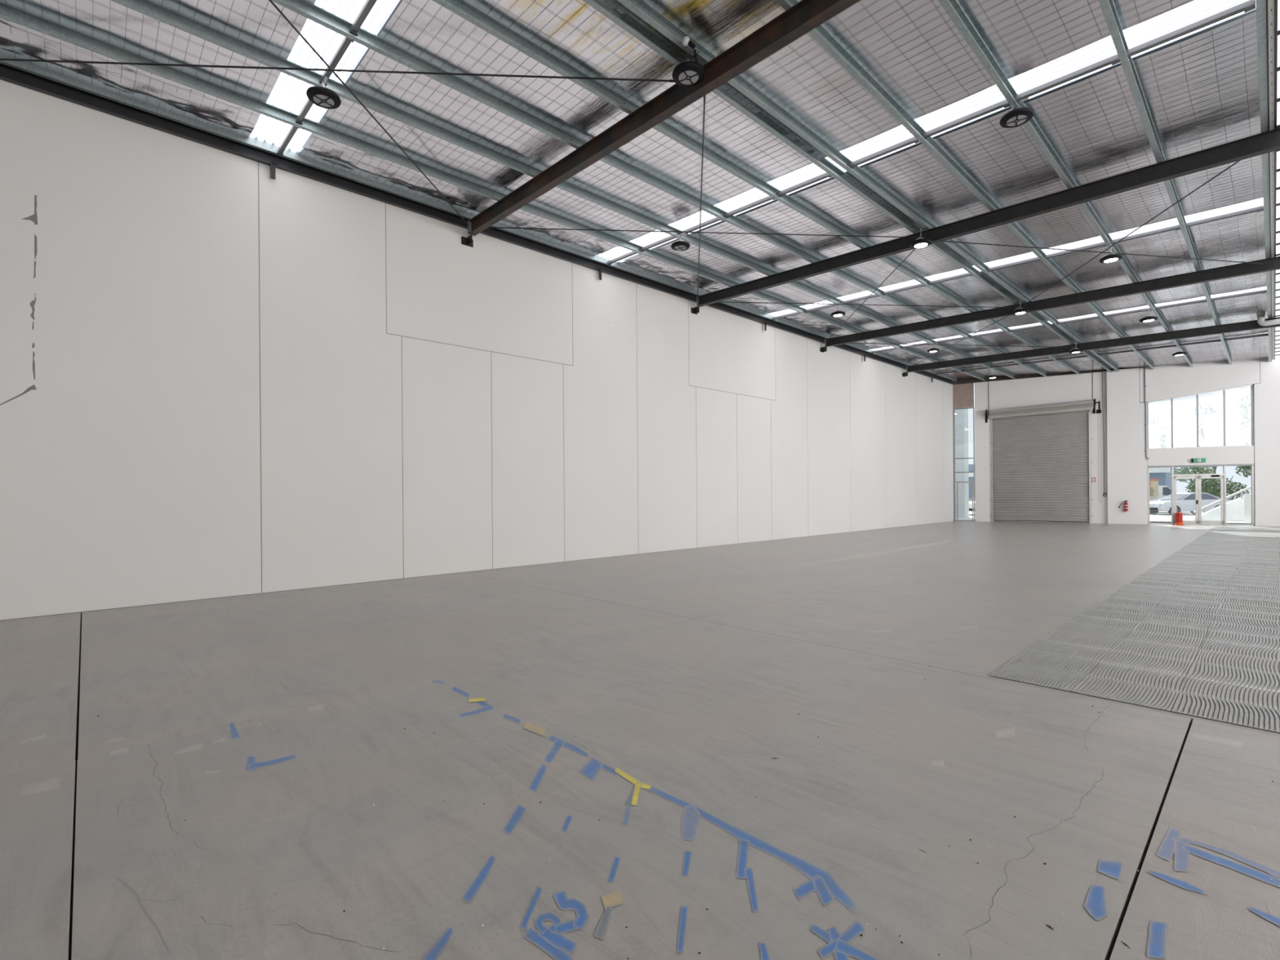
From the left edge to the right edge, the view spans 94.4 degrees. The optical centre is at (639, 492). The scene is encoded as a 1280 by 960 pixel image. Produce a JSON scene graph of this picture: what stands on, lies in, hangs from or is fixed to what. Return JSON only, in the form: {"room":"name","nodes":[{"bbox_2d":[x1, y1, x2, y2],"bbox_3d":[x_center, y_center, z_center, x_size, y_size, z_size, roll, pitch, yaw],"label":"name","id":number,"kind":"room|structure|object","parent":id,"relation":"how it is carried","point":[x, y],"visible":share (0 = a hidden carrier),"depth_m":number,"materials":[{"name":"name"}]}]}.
{"room":"empty warehouse","nodes":[
{"label":"empty warehouse","id":0,"kind":"room"},
{"bbox_2d":[0,79,955,620],"bbox_3d":[1.094,-1.909,17.261,43.200,7.500,0.302,0,0,-43],"label":"wall","id":1,"kind":"structure","parent":0,"point":[220,377],"depth_m":10.92,"materials":[{"name":"white paint"}]},
{"bbox_2d":[0,62,951,384],"bbox_3d":[1.039,-5.623,16.923,42.500,0.450,0.140,0,0,-43],"label":"steel beam","id":2,"kind":"structure","parent":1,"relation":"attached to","point":[7,73],"depth_m":10.73,"materials":[{"name":"grey metal"}]},
{"bbox_2d":[0,520,1279,959],"bbox_3d":[10.558,1.690,11.710,49.400,0.253,20.700,0,0,-43],"label":"floor","id":3,"kind":"structure","parent":0,"point":[273,725],"depth_m":3.48,"materials":[{"name":"concrete"}]},
{"bbox_2d":[988,526,1279,732],"bbox_3d":[19.171,1.495,12.951,33.980,0.008,10.746,0,0,-43],"label":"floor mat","id":4,"kind":"object","parent":3,"relation":"on","point":[1197,633],"visible":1,"depth_m":6.40,"materials":[{"name":"grey rubber"}]},
{"bbox_2d":[1174,511,1183,524],"bbox_3d":[24.405,1.168,26.850,0.320,0.580,0.320,0,0,-43],"label":"bollard","id":5,"kind":"object","parent":3,"relation":"on","point":[1179,516],"visible":0.99,"depth_m":26.76,"materials":[{"name":"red plastic"}]},
{"bbox_2d":[0,0,1279,379],"bbox_3d":[10.607,-6.034,11.812,50.300,0.800,21.300,0,0,-43],"label":"ceiling","id":6,"kind":"structure","parent":0,"point":[1200,87],"depth_m":9.25,"materials":[{"name":"silver metal"}]},
{"bbox_2d":[249,0,399,152],"bbox_3d":[-2.331,-5.757,5.906,0.730,0.358,11.690,0,0,-43],"label":"roof light","id":7,"kind":"object","parent":6,"relation":"attached to","point":[287,92],"depth_m":7.97,"materials":[{"name":"white plastic"}]},
{"bbox_2d":[0,53,956,381],"bbox_3d":[1.208,-5.883,16.967,42.811,0.155,0.070,0,0,-43],"label":"purlin","id":8,"kind":"object","parent":6,"relation":"attached to","point":[255,143],"visible":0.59,"depth_m":10.44,"materials":[{"name":"metal"}]},
{"bbox_2d":[597,0,1256,262],"bbox_3d":[2.993,-5.799,10.886,0.750,0.358,11.690,0,0,-43],"label":"roof light","id":9,"kind":"object","parent":6,"relation":"attached to","point":[1191,11],"depth_m":8.63,"materials":[{"name":"white plastic"}]},
{"bbox_2d":[767,197,1263,316],"bbox_3d":[8.263,-5.841,15.814,0.700,0.358,11.690,0,0,-43],"label":"roof light","id":10,"kind":"object","parent":6,"relation":"attached to","point":[1259,202],"depth_m":13.91,"materials":[{"name":"white plastic"}]},
{"bbox_2d":[872,286,1266,351],"bbox_3d":[13.602,-5.883,20.807,0.640,0.358,11.690,0,0,-43],"label":"roof light","id":11,"kind":"object","parent":6,"relation":"attached to","point":[1255,289],"depth_m":19.13,"materials":[{"name":"white"}]},
{"bbox_2d":[1256,312,1279,325],"bbox_3d":[20.737,-5.540,17.968,0.200,0.465,2.860,0,0,-43],"label":"pipe","id":12,"kind":"object","parent":6,"relation":"hanging from","point":[1260,317],"visible":1,"depth_m":18.84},
{"bbox_2d":[1275,0,1279,358],"bbox_3d":[10.975,-5.641,9.446,47.000,0.010,1.144,0,0,-43],"label":"window","id":13,"kind":"structure","parent":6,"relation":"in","point":[1277,192],"depth_m":11.46,"materials":[{"name":"white"}]},
{"bbox_2d":[955,511,1251,524],"bbox_3d":[39.067,1.508,57.062,85.000,0.270,90.000,0,0,-43],"label":"floor","id":14,"kind":"structure","parent":0,"point":[1162,516],"depth_m":34.81,"materials":[{"name":"grey concrete"}]},
{"bbox_2d":[968,495,975,511],"bbox_3d":[23.996,0.777,41.066,4.540,1.430,1.784,0,0,-28],"label":"car","id":15,"kind":"object","parent":14,"relation":"on","point":[971,499],"visible":0.02,"depth_m":39.90,"materials":[{"name":"silver metal"}]},
{"bbox_2d":[968,464,1176,498],"bbox_3d":[39.904,-0.798,59.368,8.600,4.330,20.400,0,0,-43],"label":"building","id":16,"kind":"object","parent":14,"relation":"on","point":[1163,475],"visible":0.04,"depth_m":50.23,"materials":[{"name":"grey concrete"}]},
{"bbox_2d":[1149,485,1171,501],"bbox_3d":[36.535,0.361,42.678,4.589,1.996,1.816,0,0,0],"label":"delivery van","id":17,"kind":"object","parent":14,"relation":"on","point":[1163,491],"visible":0.09,"depth_m":41.79,"materials":[{"name":"metal"}]},
{"bbox_2d":[1149,478,1158,497],"bbox_3d":[35.949,-0.297,41.742,0.941,1.370,0.333,0,0,-11],"label":"menu poster","id":18,"kind":"object","parent":17,"relation":"attached to","point":[1153,483],"visible":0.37,"depth_m":41.69,"materials":[{"name":"paper"}]},
{"bbox_2d":[1149,478,1158,485],"bbox_3d":[35.944,-0.732,41.629,0.929,0.500,0.331,0,0,13],"label":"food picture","id":19,"kind":"object","parent":18,"relation":"attached to","point":[1152,482],"depth_m":41.69},
{"bbox_2d":[1148,417,1194,448],"bbox_3d":[49.014,-2.898,55.556,4.474,8.390,4.595,0,0,-43],"label":"tree","id":20,"kind":"object","parent":14,"relation":"on","point":[1169,439],"visible":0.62,"depth_m":55.02,"materials":[{"name":"green plant"}]},
{"bbox_2d":[1149,492,1231,515],"bbox_3d":[35.331,0.688,38.472,4.540,1.430,1.784,0,0,0],"label":"car","id":21,"kind":"object","parent":14,"relation":"on","point":[1185,501],"visible":0.63,"depth_m":37.68,"materials":[{"name":"silver metal"}]},
{"bbox_2d":[1149,507,1157,510],"bbox_3d":[33.113,1.045,38.469,0.100,0.150,1.000,0,0,0],"label":"grille","id":22,"kind":"object","parent":21,"relation":"attached to","point":[1150,508],"depth_m":38.19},
{"bbox_2d":[1169,440,1212,490],"bbox_3d":[42.360,-1.332,45.262,2.711,5.367,2.988,0,0,-43],"label":"tree","id":23,"kind":"object","parent":14,"relation":"on","point":[1186,470],"visible":0.3,"depth_m":45.42,"materials":[{"name":"green plant"}]},
{"bbox_2d":[1176,402,1239,494],"bbox_3d":[52.780,-3.615,54.743,4.164,9.764,4.221,0,0,-13],"label":"tree","id":24,"kind":"object","parent":14,"relation":"on","point":[1216,443],"visible":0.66,"depth_m":54.69,"materials":[{"name":"green plant"}]},
{"bbox_2d":[1185,466,1249,500],"bbox_3d":[40.191,-0.501,41.372,3.822,3.742,2.346,0,0,4],"label":"tree","id":25,"kind":"object","parent":14,"relation":"on","point":[1207,484],"visible":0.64,"depth_m":40.87,"materials":[{"name":"green plant"}]},
{"bbox_2d":[1193,485,1251,520],"bbox_3d":[30.801,0.398,31.063,3.700,2.080,0.150,0,0,0],"label":"ramp","id":26,"kind":"object","parent":14,"relation":"on","point":[1234,508],"visible":0.53,"depth_m":30.99,"materials":[{"name":"concrete"}]},
{"bbox_2d":[1235,393,1251,444],"bbox_3d":[54.285,-4.032,51.722,4.713,10.576,3.358,0,0,-43],"label":"tree","id":27,"kind":"object","parent":14,"relation":"on","point":[1249,405],"visible":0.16,"depth_m":52.92,"materials":[{"name":"green plant"}]},
{"bbox_2d":[1235,465,1251,496],"bbox_3d":[40.812,-0.730,38.403,3.900,4.187,3.340,0,0,-43],"label":"tree","id":28,"kind":"object","parent":14,"relation":"on","point":[1246,467],"visible":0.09,"depth_m":39.25,"materials":[{"name":"green plant"}]},
{"bbox_2d":[1244,493,1251,522],"bbox_3d":[30.836,0.748,27.463,0.150,1.380,4.000,0,0,-43],"label":"wall","id":29,"kind":"structure","parent":14,"relation":"on","point":[1247,497],"depth_m":28.78,"materials":[{"name":"white paint"}]},
{"bbox_2d":[953,357,1279,526],"bbox_3d":[26.034,-2.104,26.378,22.002,7.500,0.470,0,0,30],"label":"wall","id":30,"kind":"structure","parent":0,"point":[1122,403],"depth_m":27.81,"materials":[{"name":"white paint"}]},
{"bbox_2d":[953,395,975,521],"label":"window","id":31,"kind":"structure","parent":30,"relation":"in","point":[954,409],"depth_m":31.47,"materials":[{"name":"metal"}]},
{"bbox_2d":[951,368,1130,384],"bbox_3d":[26.058,-6.155,26.374,21.700,0.600,0.120,0,0,30],"label":"trim","id":32,"kind":"structure","parent":30,"relation":"attached to","point":[1004,378],"depth_m":30.37,"materials":[{"name":"metal"}]},
{"bbox_2d":[985,372,1101,523],"bbox_3d":[20.053,-2.158,29.679,4.780,7.300,0.712,0,0,30],"label":"door","id":33,"kind":"structure","parent":30,"relation":"in","point":[1041,467],"depth_m":29.69,"materials":[{"name":"metal"}]},
{"bbox_2d":[992,409,1089,522],"bbox_3d":[20.101,-1.278,29.800,4.030,5.524,0.106,0,0,30],"label":"roller shutter","id":34,"kind":"object","parent":33,"relation":"hanging from","point":[1041,458],"depth_m":29.74,"materials":[{"name":"metal"}]},
{"bbox_2d":[1102,372,1102,398],"bbox_3d":[22.218,-5.160,28.504,0.008,1.214,0.065,0,0,30],"label":"wall switch","id":35,"kind":"object","parent":30,"relation":"attached to","point":[1102,372],"depth_m":28.50,"materials":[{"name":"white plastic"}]},
{"bbox_2d":[1102,409,1103,435],"bbox_3d":[22.250,-3.357,28.494,0.008,1.214,0.065,0,0,30],"label":"wall switch","id":36,"kind":"object","parent":30,"relation":"attached to","point":[1103,410],"depth_m":28.49,"materials":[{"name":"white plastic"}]},
{"bbox_2d":[1102,444,1106,496],"bbox_3d":[22.289,-1.084,28.481,0.094,2.467,0.065,0,0,30],"label":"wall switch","id":37,"kind":"object","parent":30,"relation":"attached to","point":[1104,494],"depth_m":28.48,"materials":[{"name":"white plastic"}]},
{"bbox_2d":[1118,500,1128,511],"bbox_3d":[22.747,0.621,27.931,0.364,0.500,0.177,0,0,30],"label":"fire extinguisher","id":38,"kind":"object","parent":30,"relation":"attached to","point":[1126,504],"visible":1,"depth_m":27.82,"materials":[{"name":"red metal"}]},
{"bbox_2d":[1144,367,1149,459],"bbox_3d":[23.519,-3.676,27.523,0.076,4.277,0.176,0,0,-43],"label":"conduit","id":39,"kind":"object","parent":30,"relation":"attached to","point":[1145,424],"visible":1,"depth_m":27.54,"materials":[{"name":"metal"}]},
{"bbox_2d":[1191,457,1205,462],"bbox_3d":[25.069,-1.457,26.617,0.460,0.180,0.122,0,0,30],"label":"exit sign","id":40,"kind":"object","parent":30,"relation":"attached to","point":[1196,460],"visible":1,"depth_m":26.59,"materials":[{"name":"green plastic"}]},
{"bbox_2d":[1146,384,1253,448],"bbox_3d":[25.191,-3.377,26.770,3.565,2.679,0.120,0,0,30],"label":"window","id":41,"kind":"structure","parent":30,"relation":"in","point":[1251,385],"depth_m":26.68,"materials":[{"name":"metal"}]},
{"bbox_2d":[1147,463,1254,525],"bbox_3d":[25.201,0.102,26.734,3.570,2.700,0.200,0,0,30],"label":"door","id":42,"kind":"structure","parent":30,"relation":"in","point":[1197,477],"depth_m":26.70,"materials":[{"name":"metal"}]},
{"bbox_3d":[17.817,-2.390,4.207,50.200,8.200,0.280,0,0,-43],"label":"wall","id":43,"kind":"structure","parent":0,"visible":0},
{"bbox_2d":[461,0,860,247],"bbox_3d":[3.392,-5.462,5.053,0.260,0.630,20.690,0,0,-43],"label":"rafter","id":44,"kind":"object","parent":43,"relation":"attached to","point":[805,15],"visible":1,"depth_m":8.22,"materials":[{"name":"metal"}]},
{"bbox_2d":[268,0,468,225],"bbox_3d":[-4.014,-5.497,7.671,0.030,0.243,9.498,0,0,5],"label":"rod","id":45,"kind":"object","parent":44,"relation":"attached to","point":[270,1],"visible":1,"depth_m":8.25,"materials":[{"name":"grey metal"}]},
{"bbox_2d":[0,0,985,380],"bbox_3d":[2.212,-5.796,16.163,43.178,0.155,0.075,0,0,-43],"label":"purlin","id":46,"kind":"object","parent":44,"relation":"on","point":[13,14],"visible":0.78,"depth_m":9.46,"materials":[{"name":"metal"}]},
{"bbox_2d":[110,0,1015,378],"bbox_3d":[3.214,-5.768,15.374,43.563,0.155,0.075,0,0,-43],"label":"purlin","id":47,"kind":"object","parent":44,"relation":"on","point":[152,9],"visible":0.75,"depth_m":9.24,"materials":[{"name":"metal"}]},
{"bbox_2d":[306,75,341,109],"bbox_3d":[-4.335,-5.496,8.131,0.424,0.259,0.424,0,0,-43],"label":"lamp","id":48,"kind":"object","parent":47,"relation":"hanging from","point":[322,96],"visible":1,"depth_m":8.08,"materials":[{"name":"metal"}]},
{"bbox_2d":[671,232,689,250],"bbox_3d":[0.888,-5.517,13.015,0.424,0.299,0.424,0,0,-43],"label":"lamp","id":49,"kind":"object","parent":47,"relation":"hanging from","point":[680,245],"visible":1,"depth_m":12.95,"materials":[{"name":"black metal"}]},
{"bbox_2d":[831,300,845,316],"bbox_3d":[5.913,-5.496,17.715,0.424,0.419,0.424,0,0,-43],"label":"lamp","id":50,"kind":"object","parent":47,"relation":"hanging from","point":[838,313],"visible":1,"depth_m":17.63,"materials":[{"name":"black metal"}]},
{"bbox_2d":[927,341,939,352],"bbox_3d":[11.208,-5.568,22.667,0.424,0.359,0.424,0,0,-43],"label":"lamp","id":51,"kind":"object","parent":47,"relation":"hanging from","point":[932,349],"visible":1,"depth_m":22.58,"materials":[{"name":"black metal"}]},
{"bbox_2d":[987,367,998,378],"bbox_3d":[16.320,-5.548,27.448,0.424,0.479,0.424,0,0,-43],"label":"lamp","id":52,"kind":"object","parent":47,"relation":"hanging from","point":[992,376],"visible":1,"depth_m":27.36,"materials":[{"name":"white metal"}]},
{"bbox_2d":[271,0,1047,377],"bbox_3d":[4.231,-5.740,14.573,43.955,0.155,0.075,0,0,-43],"label":"purlin","id":53,"kind":"object","parent":44,"relation":"on","point":[307,9],"visible":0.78,"depth_m":9.13,"materials":[{"name":"metal"}]},
{"bbox_2d":[487,226,920,238],"bbox_3d":[1.274,-5.539,12.617,9.468,0.243,0.030,0,0,-1],"label":"rod","id":54,"kind":"object","parent":44,"relation":"attached to","point":[489,227],"visible":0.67,"depth_m":12.61,"materials":[{"name":"grey metal"}]},
{"bbox_2d":[937,0,1192,366],"bbox_3d":[8.311,-5.623,11.240,45.360,0.155,0.075,0,0,-43],"label":"purlin","id":55,"kind":"object","parent":44,"relation":"on","point":[975,42],"visible":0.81,"depth_m":8.94,"materials":[{"name":"metal"}]},
{"bbox_2d":[607,0,1255,265],"bbox_3d":[3.076,-5.676,10.865,0.090,0.404,11.380,0,0,-43],"label":"skylight","id":56,"kind":"object","parent":55,"relation":"attached to","point":[1250,5],"visible":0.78,"depth_m":8.54,"materials":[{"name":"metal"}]},
{"bbox_2d":[999,97,1034,128],"bbox_3d":[5.415,-5.472,8.527,0.424,0.259,0.424,0,0,-43],"label":"lamp","id":57,"kind":"object","parent":55,"relation":"hanging from","point":[1017,117],"visible":1,"depth_m":8.46,"materials":[{"name":"black metal"}]},
{"bbox_2d":[935,333,1268,374],"bbox_3d":[18.632,-5.798,25.414,0.090,0.404,11.380,0,0,-43],"label":"purlin bridging","id":58,"kind":"object","parent":55,"relation":"attached to","point":[1261,335],"visible":0.85,"depth_m":24.20,"materials":[{"name":"metal"}]},
{"bbox_2d":[1099,243,1123,262],"bbox_3d":[10.681,-5.440,13.451,0.424,0.352,0.424,0,0,-43],"label":"lamp","id":59,"kind":"object","parent":55,"relation":"hanging from","point":[1112,257],"visible":1,"depth_m":13.38,"materials":[{"name":"black metal"}]},
{"bbox_2d":[1139,302,1158,322],"bbox_3d":[14.976,-5.327,17.468,0.424,0.538,0.424,0,0,-43],"label":"lamp","id":60,"kind":"object","parent":55,"relation":"hanging from","point":[1148,318],"visible":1,"depth_m":17.41,"materials":[{"name":"black metal"}]},
{"bbox_2d":[1172,345,1186,355],"bbox_3d":[21.037,-5.541,23.137,0.424,0.352,0.424,0,0,-43],"label":"lamp","id":61,"kind":"object","parent":55,"relation":"hanging from","point":[1179,353],"visible":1,"depth_m":23.07,"materials":[{"name":"black metal"}]},
{"bbox_2d":[1097,0,1231,364],"bbox_3d":[9.289,-5.596,10.470,45.736,0.155,0.075,0,0,-43],"label":"purlin","id":62,"kind":"object","parent":44,"relation":"on","point":[1118,38],"visible":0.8,"depth_m":8.79,"materials":[{"name":"metal"}]},
{"bbox_2d":[1255,0,1271,361],"bbox_3d":[10.243,-5.569,9.719,46.103,0.155,0.075,0,0,-43],"label":"purlin","id":63,"kind":"object","parent":44,"relation":"on","point":[1260,4],"visible":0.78,"depth_m":8.60,"materials":[{"name":"metal"}]},
{"bbox_2d":[691,127,1279,314],"bbox_3d":[8.665,-5.503,9.985,0.260,0.630,20.690,0,0,-43],"label":"rafter","id":64,"kind":"object","parent":43,"relation":"attached to","point":[1268,141],"visible":0.99,"depth_m":11.21,"materials":[{"name":"metal"}]},
{"bbox_2d":[697,94,706,300],"bbox_3d":[1.274,-5.529,12.617,0.030,0.223,9.468,0,0,5],"label":"rod","id":65,"kind":"object","parent":64,"relation":"attached to","point":[705,95],"visible":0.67,"depth_m":10.29,"materials":[{"name":"grey metal"}]},
{"bbox_2d":[720,301,1019,308],"bbox_3d":[6.562,-5.571,17.562,9.498,0.223,0.030,0,0,-1],"label":"rod","id":66,"kind":"object","parent":64,"relation":"attached to","point":[720,301],"visible":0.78,"depth_m":17.56,"materials":[{"name":"grey metal"}]},
{"bbox_2d":[910,226,932,248],"bbox_3d":[5.969,-5.423,12.605,0.424,0.352,0.424,0,0,-43],"label":"lamp","id":67,"kind":"object","parent":64,"relation":"hanging from","point":[922,242],"visible":1,"depth_m":12.54,"materials":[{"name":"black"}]},
{"bbox_2d":[774,0,1155,369],"bbox_3d":[7.310,-5.651,12.029,44.975,0.155,0.075,0,0,-43],"label":"purlin","id":68,"kind":"object","parent":64,"relation":"on","point":[913,126],"visible":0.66,"depth_m":9.31,"materials":[{"name":"metal"}]},
{"bbox_2d":[942,240,1266,264],"bbox_3d":[10.449,-5.434,13.406,8.697,0.176,0.030,0,0,-8],"label":"rod","id":69,"kind":"object","parent":64,"relation":"attached to","point":[943,241],"visible":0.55,"depth_m":13.40,"materials":[{"name":"grey metal"}]},
{"bbox_2d":[1019,160,1239,307],"bbox_3d":[10.449,-5.434,13.406,0.030,0.176,8.697,0,0,11],"label":"rod","id":70,"kind":"object","parent":64,"relation":"attached to","point":[1237,161],"visible":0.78,"depth_m":11.86,"materials":[{"name":"grey metal"}]},
{"bbox_2d":[820,256,1279,352],"bbox_3d":[13.967,-5.545,14.944,0.260,0.630,20.690,0,0,-43],"label":"rafter","id":71,"kind":"object","parent":43,"relation":"attached to","point":[1273,264],"visible":0.93,"depth_m":16.62,"materials":[{"name":"metal"}]},
{"bbox_2d":[825,248,915,342],"bbox_3d":[6.562,-5.571,17.562,0.030,0.223,9.498,0,0,5],"label":"rod","id":72,"kind":"object","parent":71,"relation":"attached to","point":[914,249],"visible":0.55,"depth_m":16.24,"materials":[{"name":"grey metal"}]},
{"bbox_2d":[848,342,1075,347],"bbox_3d":[11.857,-5.612,22.514,9.483,0.223,0.030,0,0,-1],"label":"rod","id":73,"kind":"object","parent":71,"relation":"attached to","point":[849,343],"visible":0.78,"depth_m":22.51,"materials":[{"name":"grey metal"}]},
{"bbox_2d":[1012,301,1029,315],"bbox_3d":[11.264,-5.485,17.557,0.424,0.352,0.424,0,0,-43],"label":"lamp","id":74,"kind":"object","parent":71,"relation":"hanging from","point":[1021,310],"visible":1,"depth_m":17.48,"materials":[{"name":"black metal"}]},
{"bbox_2d":[902,316,1279,377],"bbox_3d":[19.262,-5.586,19.896,0.260,0.630,20.690,0,0,-43],"label":"rafter","id":75,"kind":"object","parent":43,"relation":"attached to","point":[1249,325],"visible":1,"depth_m":22.07,"materials":[{"name":"metal"}]},
{"bbox_2d":[906,315,1008,368],"bbox_3d":[11.857,-5.612,22.514,0.030,0.223,9.483,0,0,5],"label":"rod","id":76,"kind":"object","parent":75,"relation":"attached to","point":[1006,316],"visible":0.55,"depth_m":21.62,"materials":[{"name":"grey metal"}]},
{"bbox_2d":[1266,0,1279,359],"bbox_3d":[10.453,-5.555,9.053,45.500,0.155,1.184,0,0,-43],"label":"gutter edge","id":77,"kind":"object","parent":75,"relation":"attached to","point":[1272,33],"visible":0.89,"depth_m":8.75,"materials":[{"name":"grey metal"}]},
{"bbox_2d":[1275,30,1279,355],"bbox_3d":[10.484,-5.518,9.020,45.500,0.050,1.095,0,0,-43],"label":"grille","id":78,"kind":"object","parent":75,"relation":"attached to","point":[1277,33],"depth_m":9.87,"materials":[{"name":"grey metal"}]},
{"bbox_3d":[-1.904,-5.420,0.101,0.260,0.630,20.690,0,0,-43],"label":"rafter","id":79,"kind":"object","parent":43,"relation":"attached to","visible":0},
{"bbox_2d":[0,58,675,82],"bbox_3d":[-4.014,-5.468,7.671,9.498,0.263,0.030,0,0,-1],"label":"rod","id":80,"kind":"object","parent":79,"relation":"attached to","point":[7,60],"visible":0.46,"depth_m":7.67,"materials":[{"name":"grey metal"}]},
{"bbox_2d":[432,0,1080,374],"bbox_3d":[5.249,-5.711,13.771,44.346,0.155,0.075,0,0,-43],"label":"purlin","id":81,"kind":"object","parent":79,"relation":"on","point":[464,10],"visible":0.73,"depth_m":9.34,"materials":[{"name":"metal"}]},
{"bbox_2d":[582,0,1111,372],"bbox_3d":[6.117,-5.684,12.968,44.517,0.155,0.075,0,0,-43],"label":"purlin","id":82,"kind":"object","parent":79,"relation":"on","point":[646,36],"visible":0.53,"depth_m":9.42,"materials":[{"name":"metal"}]},
{"bbox_2d":[617,0,1119,371],"bbox_3d":[6.332,-5.678,12.799,44.599,0.155,0.075,0,0,-43],"label":"purlin","id":83,"kind":"object","parent":79,"relation":"on","point":[642,11],"visible":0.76,"depth_m":9.39,"materials":[{"name":"metal"}]},
{"bbox_2d":[276,0,377,155],"bbox_3d":[-2.227,-5.635,5.906,0.090,0.404,11.380,0,0,-43],"label":"purlin bridging","id":84,"kind":"object","parent":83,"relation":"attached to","point":[368,5],"visible":0.93,"depth_m":7.77,"materials":[{"name":"metal"}]},
{"bbox_2d":[671,51,705,87],"bbox_3d":[0.622,-5.445,7.605,0.424,0.259,0.424,0,0,-43],"label":"lamp","id":85,"kind":"object","parent":83,"relation":"hanging from","point":[687,73],"visible":1,"depth_m":7.55,"materials":[{"name":"black metal"}]},
{"bbox_2d":[682,35,698,64],"bbox_3d":[0.635,-5.486,7.340,0.233,0.278,0.116,0,0,-21],"label":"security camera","id":86,"kind":"object","parent":83,"relation":"attached to","point":[686,42],"visible":1,"depth_m":7.30,"materials":[{"name":"white plastic"}]},
{"bbox_2d":[772,205,1263,319],"bbox_3d":[8.349,-5.718,15.796,0.090,0.404,11.380,0,0,-43],"label":"purlin bridging","id":87,"kind":"object","parent":83,"relation":"attached to","point":[1258,209],"visible":0.79,"depth_m":14.06,"materials":[{"name":"metal"}]},
{"bbox_2d":[871,289,1266,353],"bbox_3d":[13.607,-5.759,20.714,0.090,0.404,11.380,0,0,-43],"label":"purlin bridging","id":88,"kind":"object","parent":83,"relation":"attached to","point":[1263,291],"visible":0.88,"depth_m":19.32,"materials":[{"name":"metal"}]},
{"bbox_2d":[1069,342,1083,353],"bbox_3d":[16.522,-5.496,22.475,0.424,0.372,0.424,0,0,-43],"label":"lamp","id":89,"kind":"object","parent":83,"relation":"hanging from","point":[1075,350],"visible":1,"depth_m":22.41,"materials":[{"name":"black metal"}]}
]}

